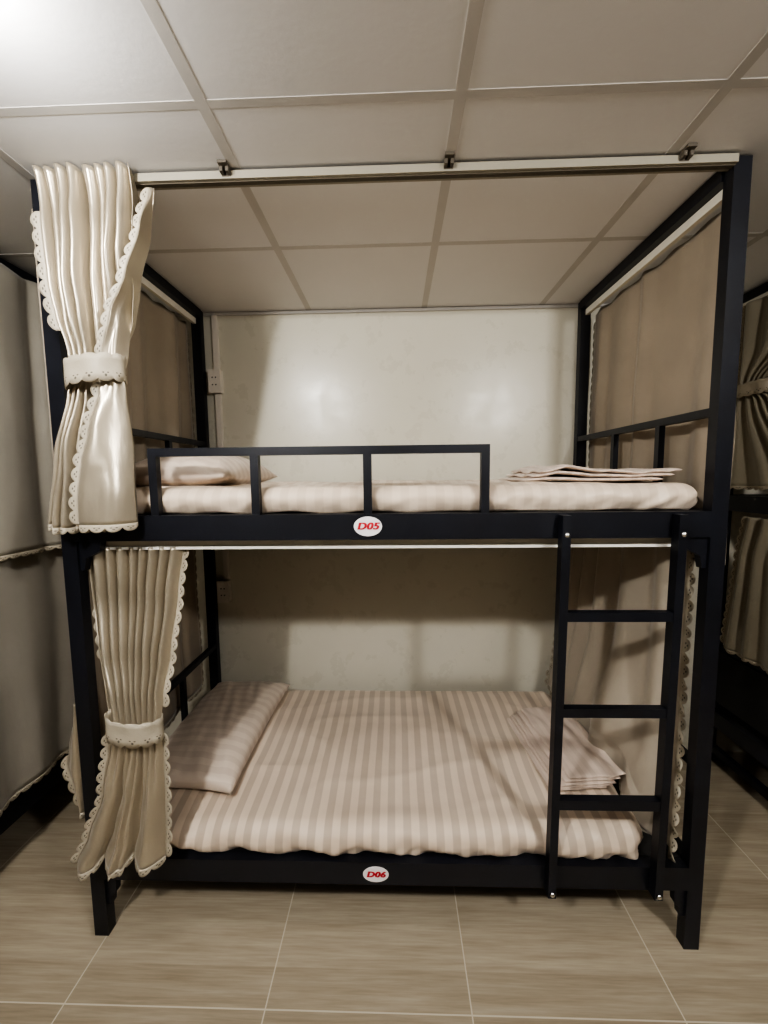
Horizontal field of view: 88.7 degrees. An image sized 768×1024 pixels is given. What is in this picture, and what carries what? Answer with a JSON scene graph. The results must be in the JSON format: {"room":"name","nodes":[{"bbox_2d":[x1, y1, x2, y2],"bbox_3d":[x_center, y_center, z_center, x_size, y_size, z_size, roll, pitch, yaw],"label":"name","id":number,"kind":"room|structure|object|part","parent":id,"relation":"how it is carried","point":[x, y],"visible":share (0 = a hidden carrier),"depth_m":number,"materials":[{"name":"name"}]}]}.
{"room":"dormitory","nodes":[
{"label":"dormitory","id":0,"kind":"room"},
{"bbox_2d":[0,0,767,313],"bbox_3d":[0.052,-0.823,-0.434,7.300,0.050,4.810,0,5,2],"label":"ceiling","id":1,"kind":"structure","parent":0,"point":[53,52],"depth_m":0.94,"materials":[{"name":"tile"}]},
{"bbox_2d":[0,0,767,310],"bbox_3d":[0.052,-0.798,-0.431,7.300,0.001,4.810,0,5,2],"label":"grid","id":2,"kind":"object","parent":1,"relation":"attached to","point":[461,93],"depth_m":0.88,"materials":[{"name":"white metal"}]},
{"bbox_2d":[0,752,767,1023],"bbox_3d":[0.078,1.551,-0.218,7.300,0.050,4.810,0,5,2],"label":"floor","id":3,"kind":"structure","parent":0,"point":[175,952],"depth_m":1.26,"materials":[{"name":"beige tile"}]},
{"bbox_2d":[0,258,67,834],"bbox_3d":[-2.384,0.211,1.678,1.950,2.330,0.888,0,5,2],"label":"bunk bed","id":4,"kind":"object","parent":3,"relation":"on","point":[27,799],"visible":0.04,"depth_m":1.55,"materials":[{"name":"black metal"}]},
{"bbox_2d":[0,263,61,560],"bbox_3d":[-1.359,-0.370,1.571,0.038,1.055,0.880,0,5,2],"label":"curtain","id":5,"kind":"object","parent":4,"relation":"hanging from","point":[26,455],"visible":0.37,"depth_m":1.47,"materials":[{"name":"beige fabric"}]},
{"bbox_3d":[-1.358,-0.351,1.573,0.036,1.018,0.880,0,5,2],"label":"lace trim","id":6,"kind":"part","parent":5,"relation":"part of","materials":[{"name":"beige fabric"}]},
{"bbox_3d":[-1.421,1.123,1.733,0.038,0.078,0.820,0,5,2],"label":"rail","id":7,"kind":"part","parent":4,"relation":"part of","materials":[{"name":"black metal"}]},
{"bbox_2d":[0,548,74,816],"bbox_3d":[-1.377,0.564,1.657,0.046,0.990,0.880,0,5,2],"label":"curtain","id":8,"kind":"object","parent":4,"relation":"hanging from","point":[37,697],"visible":0.41,"depth_m":1.54,"materials":[{"name":"beige fabric"}]},
{"bbox_3d":[-1.376,0.583,1.658,0.042,0.952,0.880,0,5,2],"label":"lace trim","id":9,"kind":"part","parent":8,"relation":"part of","materials":[{"name":"beige fabric"}]},
{"bbox_2d":[30,155,752,949],"bbox_3d":[0.019,0.193,1.588,1.950,2.330,0.927,0,5,2],"label":"bunk bed","id":10,"kind":"object","parent":3,"relation":"on","point":[701,532],"visible":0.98,"depth_m":1.18,"materials":[{"name":"metal"}]},
{"bbox_2d":[60,703,84,818],"bbox_3d":[-1.022,0.809,1.294,0.105,0.400,0.035,2,6,23],"label":"curtain","id":11,"kind":"object","parent":10,"relation":"hanging from","point":[70,763],"visible":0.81,"depth_m":1.28,"materials":[{"name":"beige fabric"}]},
{"bbox_3d":[-1.028,0.907,1.308,0.087,0.200,0.030,2,6,22],"label":"lace trim","id":12,"kind":"part","parent":11,"relation":"part of","materials":[{"name":"beige fabric"}]},
{"bbox_3d":[-1.015,0.799,1.290,0.090,0.380,0.034,1,6,22],"label":"panel","id":13,"kind":"part","parent":11,"relation":"part of","materials":[{"name":"beige fabric"}]},
{"bbox_3d":[-0.944,0.238,1.210,0.046,2.330,0.034,0,5,2],"label":"post","id":14,"kind":"part","parent":10,"relation":"part of","materials":[{"name":"black metal"}]},
{"bbox_2d":[31,208,194,546],"bbox_3d":[-0.985,-0.382,1.595,0.032,1.056,0.850,0,5,2],"label":"curtain","id":15,"kind":"object","parent":10,"relation":"hanging from","point":[159,386],"visible":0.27,"depth_m":1.72,"materials":[{"name":"beige fabric"}]},
{"bbox_3d":[-0.984,-0.365,1.596,0.031,1.022,0.850,0,5,2],"label":"lace trim","id":16,"kind":"part","parent":15,"relation":"part of","materials":[{"name":"beige fabric"}]},
{"bbox_2d":[70,546,188,881],"bbox_3d":[-0.788,0.608,1.198,0.367,0.992,0.169,0,5,2],"label":"curtain","id":17,"kind":"object","parent":10,"relation":"hanging from","point":[138,602],"visible":1,"depth_m":1.19,"materials":[{"name":"beige fabric"}]},
{"bbox_2d":[88,546,203,738],"bbox_3d":[-0.970,0.527,1.682,0.023,0.870,0.720,0,5,2],"label":"curtain","id":18,"kind":"object","parent":10,"relation":"hanging from","point":[189,640],"visible":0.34,"depth_m":1.91,"materials":[{"name":"beige fabric"}]},
{"bbox_3d":[-0.972,0.544,1.684,0.019,0.836,0.720,0,5,2],"label":"lace trim","id":19,"kind":"part","parent":18,"relation":"part of","materials":[{"name":"beige fabric"}]},
{"bbox_3d":[-0.916,0.751,1.685,0.022,0.024,0.820,0,5,2],"label":"head rail","id":20,"kind":"part","parent":10,"relation":"part of","materials":[{"name":"black metal"}]},
{"bbox_3d":[-0.927,-0.308,1.589,0.022,0.024,0.820,0,5,2],"label":"head rail","id":21,"kind":"part","parent":10,"relation":"part of","materials":[{"name":"black metal"}]},
{"bbox_3d":[-0.920,0.161,2.061,0.046,2.330,0.034,0,5,2],"label":"post","id":22,"kind":"part","parent":10,"relation":"part of","materials":[{"name":"black metal"}]},
{"bbox_3d":[0.005,0.042,1.165,1.858,0.076,0.034,0,5,2],"label":"rail","id":23,"kind":"part","parent":10,"relation":"part of","materials":[{"name":"black metal"}]},
{"bbox_3d":[0.018,1.149,1.266,1.858,0.078,0.034,0,5,2],"label":"rail","id":24,"kind":"part","parent":10,"relation":"part of","materials":[{"name":"black metal"}]},
{"bbox_2d":[169,690,642,859],"bbox_3d":[-0.013,1.011,1.666,1.766,0.136,0.857,0,5,2],"label":"mattress","id":25,"kind":"object","parent":10,"relation":"on","point":[332,773],"visible":0.65,"depth_m":1.40,"materials":[{"name":"beige fabric"}]},
{"bbox_2d":[166,681,289,793],"bbox_3d":[-0.697,0.910,1.704,0.385,0.108,0.690,0,6,3],"label":"pillow","id":26,"kind":"object","parent":25,"relation":"on","point":[210,749],"visible":0.9,"depth_m":1.57,"materials":[{"name":"beige fabric"}]},
{"bbox_2d":[507,706,624,790],"bbox_3d":[0.703,0.930,1.583,0.274,0.058,0.430,-1,5,-4],"label":"folded blanket","id":27,"kind":"object","parent":25,"relation":"on","point":[585,765],"visible":0.84,"depth_m":1.51,"materials":[{"name":"beige fabric"}]},
{"bbox_2d":[136,479,697,513],"bbox_3d":[0.029,-0.080,1.575,1.848,0.099,0.828,0,5,2],"label":"mattress","id":28,"kind":"object","parent":10,"relation":"on","point":[409,496],"visible":0.75,"depth_m":1.18,"materials":[{"name":"white fabric"}]},
{"bbox_2d":[135,456,277,485],"bbox_3d":[-0.700,-0.169,1.551,0.400,0.137,0.600,0,5,2],"label":"pillow","id":29,"kind":"object","parent":28,"relation":"on","point":[203,470],"visible":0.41,"depth_m":1.30,"materials":[{"name":"beige fabric"}]},
{"bbox_2d":[498,464,681,481],"bbox_3d":[0.683,-0.140,1.389,0.471,0.061,0.371,0,5,3],"label":"folded blanket","id":30,"kind":"object","parent":28,"relation":"on","point":[564,472],"visible":0.99,"depth_m":1.22,"materials":[{"name":"beige fabric"}]},
{"bbox_2d":[133,143,738,190],"bbox_3d":[0.002,-0.917,1.051,1.845,0.028,0.064,0,5,2],"label":"track","id":31,"kind":"object","parent":10,"relation":"attached to","point":[686,161],"visible":0.94,"depth_m":1.05,"materials":[{"name":"white metal"}]},
{"bbox_2d":[30,160,153,534],"bbox_3d":[-0.795,-0.430,1.098,0.331,0.985,0.131,0,5,2],"label":"curtain","id":32,"kind":"object","parent":31,"relation":"hanging from","point":[92,233],"visible":1,"depth_m":1.08,"materials":[{"name":"beige fabric"}]},
{"bbox_3d":[0.515,0.597,1.167,0.035,1.181,0.030,0,5,2],"label":"rail","id":33,"kind":"part","parent":10,"relation":"part of","materials":[{"name":"black metal"}]},
{"bbox_3d":[0.983,0.145,2.005,0.046,2.330,0.034,0,5,2],"label":"post","id":34,"kind":"part","parent":10,"relation":"part of","materials":[{"name":"black metal"}]},
{"bbox_2d":[544,543,695,862],"bbox_3d":[0.882,0.581,1.605,0.156,1.041,0.838,0,5,2],"label":"curtain","id":35,"kind":"object","parent":10,"relation":"hanging from","point":[608,663],"visible":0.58,"depth_m":1.43,"materials":[{"name":"beige fabric"}]},
{"bbox_3d":[0.956,-0.323,1.534,0.022,0.024,0.820,0,5,2],"label":"head rail","id":36,"kind":"part","parent":10,"relation":"part of","materials":[{"name":"black metal"}]},
{"bbox_2d":[588,212,735,564],"bbox_3d":[1.014,-0.399,1.540,0.032,1.056,0.858,0,5,2],"label":"curtain","id":37,"kind":"object","parent":10,"relation":"hanging from","point":[652,353],"visible":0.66,"depth_m":1.43,"materials":[{"name":"beige fabric"}]},
{"bbox_3d":[1.014,-0.379,1.542,0.030,1.016,0.858,0,5,2],"label":"lace trim","id":38,"kind":"part","parent":37,"relation":"part of","materials":[{"name":"beige fabric"}]},
{"bbox_3d":[0.836,0.595,1.158,0.035,1.181,0.030,0,5,2],"label":"rail","id":39,"kind":"part","parent":10,"relation":"part of","materials":[{"name":"black metal"}]},
{"bbox_3d":[0.983,1.103,1.663,0.038,0.078,0.820,0,5,2],"label":"rail","id":40,"kind":"part","parent":10,"relation":"part of","materials":[{"name":"black metal"}]},
{"bbox_3d":[0.967,0.736,1.630,0.022,0.024,0.820,0,5,2],"label":"head rail","id":41,"kind":"part","parent":10,"relation":"part of","materials":[{"name":"black metal"}]},
{"bbox_3d":[0.959,0.222,1.155,0.046,2.330,0.034,0,5,2],"label":"post","id":42,"kind":"part","parent":10,"relation":"part of","materials":[{"name":"black metal"}]},
{"bbox_2d":[712,282,767,800],"bbox_3d":[2.648,0.170,1.531,1.950,2.330,0.888,0,5,2],"label":"bunk bed","id":43,"kind":"object","parent":3,"relation":"on","point":[741,704],"visible":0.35,"depth_m":1.86,"materials":[{"name":"black metal"}]},
{"bbox_3d":[1.709,0.139,1.984,0.046,2.330,0.034,0,5,2],"label":"post","id":44,"kind":"part","parent":43,"relation":"part of","materials":[{"name":"black metal"}]},
{"bbox_3d":[1.705,1.097,1.642,0.038,0.078,0.820,0,5,2],"label":"rail","id":45,"kind":"part","parent":43,"relation":"part of","materials":[{"name":"black metal"}]},
{"bbox_3d":[1.702,0.876,1.622,0.018,0.268,0.818,0,5,2],"label":"panel","id":46,"kind":"part","parent":43,"relation":"part of","materials":[{"name":"black metal"}]},
{"bbox_3d":[1.713,0.729,1.609,0.022,0.024,0.820,0,5,2],"label":"head rail","id":47,"kind":"part","parent":43,"relation":"part of","materials":[{"name":"black metal"}]},
{"bbox_2d":[720,516,767,673],"bbox_3d":[1.651,0.371,1.605,0.024,0.663,0.643,0,5,2],"label":"curtain","id":48,"kind":"object","parent":43,"relation":"hanging from","point":[744,631],"visible":1,"depth_m":1.78,"materials":[{"name":"beige fabric"}]},
{"bbox_3d":[1.693,-0.011,1.542,0.038,0.076,0.820,0,5,2],"label":"rail","id":49,"kind":"part","parent":43,"relation":"part of","materials":[{"name":"black metal"}]},
{"bbox_2d":[730,295,767,490],"bbox_3d":[1.649,-0.497,1.524,0.050,0.838,0.699,-1,5,1],"label":"curtain","id":50,"kind":"object","parent":43,"relation":"hanging from","point":[750,458],"visible":0.82,"depth_m":1.75,"materials":[{"name":"beige fabric"}]},
{"bbox_3d":[2.658,-0.057,1.939,1.858,0.076,0.034,0,5,2],"label":"rail","id":51,"kind":"part","parent":43,"relation":"part of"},
{"bbox_2d":[165,307,767,751],"bbox_3d":[0.134,0.142,2.118,7.300,2.434,0.100,0,5,2],"label":"wall","id":52,"kind":"structure","parent":0,"point":[363,619],"depth_m":2.04,"materials":[{"name":"beige paint"}]},
{"bbox_2d":[207,369,223,393],"bbox_3d":[-0.857,-0.663,2.002,0.062,0.116,0.040,0,5,2],"label":"wall socket","id":53,"kind":"object","parent":52,"relation":"attached to","point":[215,376],"visible":1,"depth_m":1.99,"materials":[{"name":"white plastic"}]},
{"bbox_2d":[211,315,220,369],"bbox_3d":[-0.855,-0.857,1.996,0.030,0.266,0.017,0,5,2],"label":"cable trunking","id":54,"kind":"object","parent":52,"relation":"attached to","point":[214,319],"visible":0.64,"depth_m":1.99,"materials":[{"name":"white plastic"}]},
{"bbox_2d":[215,394,229,579],"bbox_3d":[-0.847,-0.121,2.063,0.030,0.970,0.017,0,5,2],"label":"cable trunking","id":55,"kind":"object","parent":52,"relation":"attached to","point":[218,397],"visible":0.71,"depth_m":2.03,"materials":[{"name":"white plastic"}]},
{"bbox_2d":[216,580,231,602],"bbox_3d":[-0.854,0.422,2.101,0.062,0.116,0.040,0,5,2],"label":"wall socket","id":56,"kind":"object","parent":52,"relation":"attached to","point":[224,593],"visible":1,"depth_m":2.08,"materials":[{"name":"white plastic"}]},
{"bbox_2d":[176,303,609,316],"bbox_3d":[0.120,-1.006,1.957,7.300,0.013,0.012,0,5,2],"label":"trim","id":57,"kind":"structure","parent":52,"relation":"attached to","point":[564,305],"depth_m":1.96,"materials":[{"name":"white metal"}]}
]}

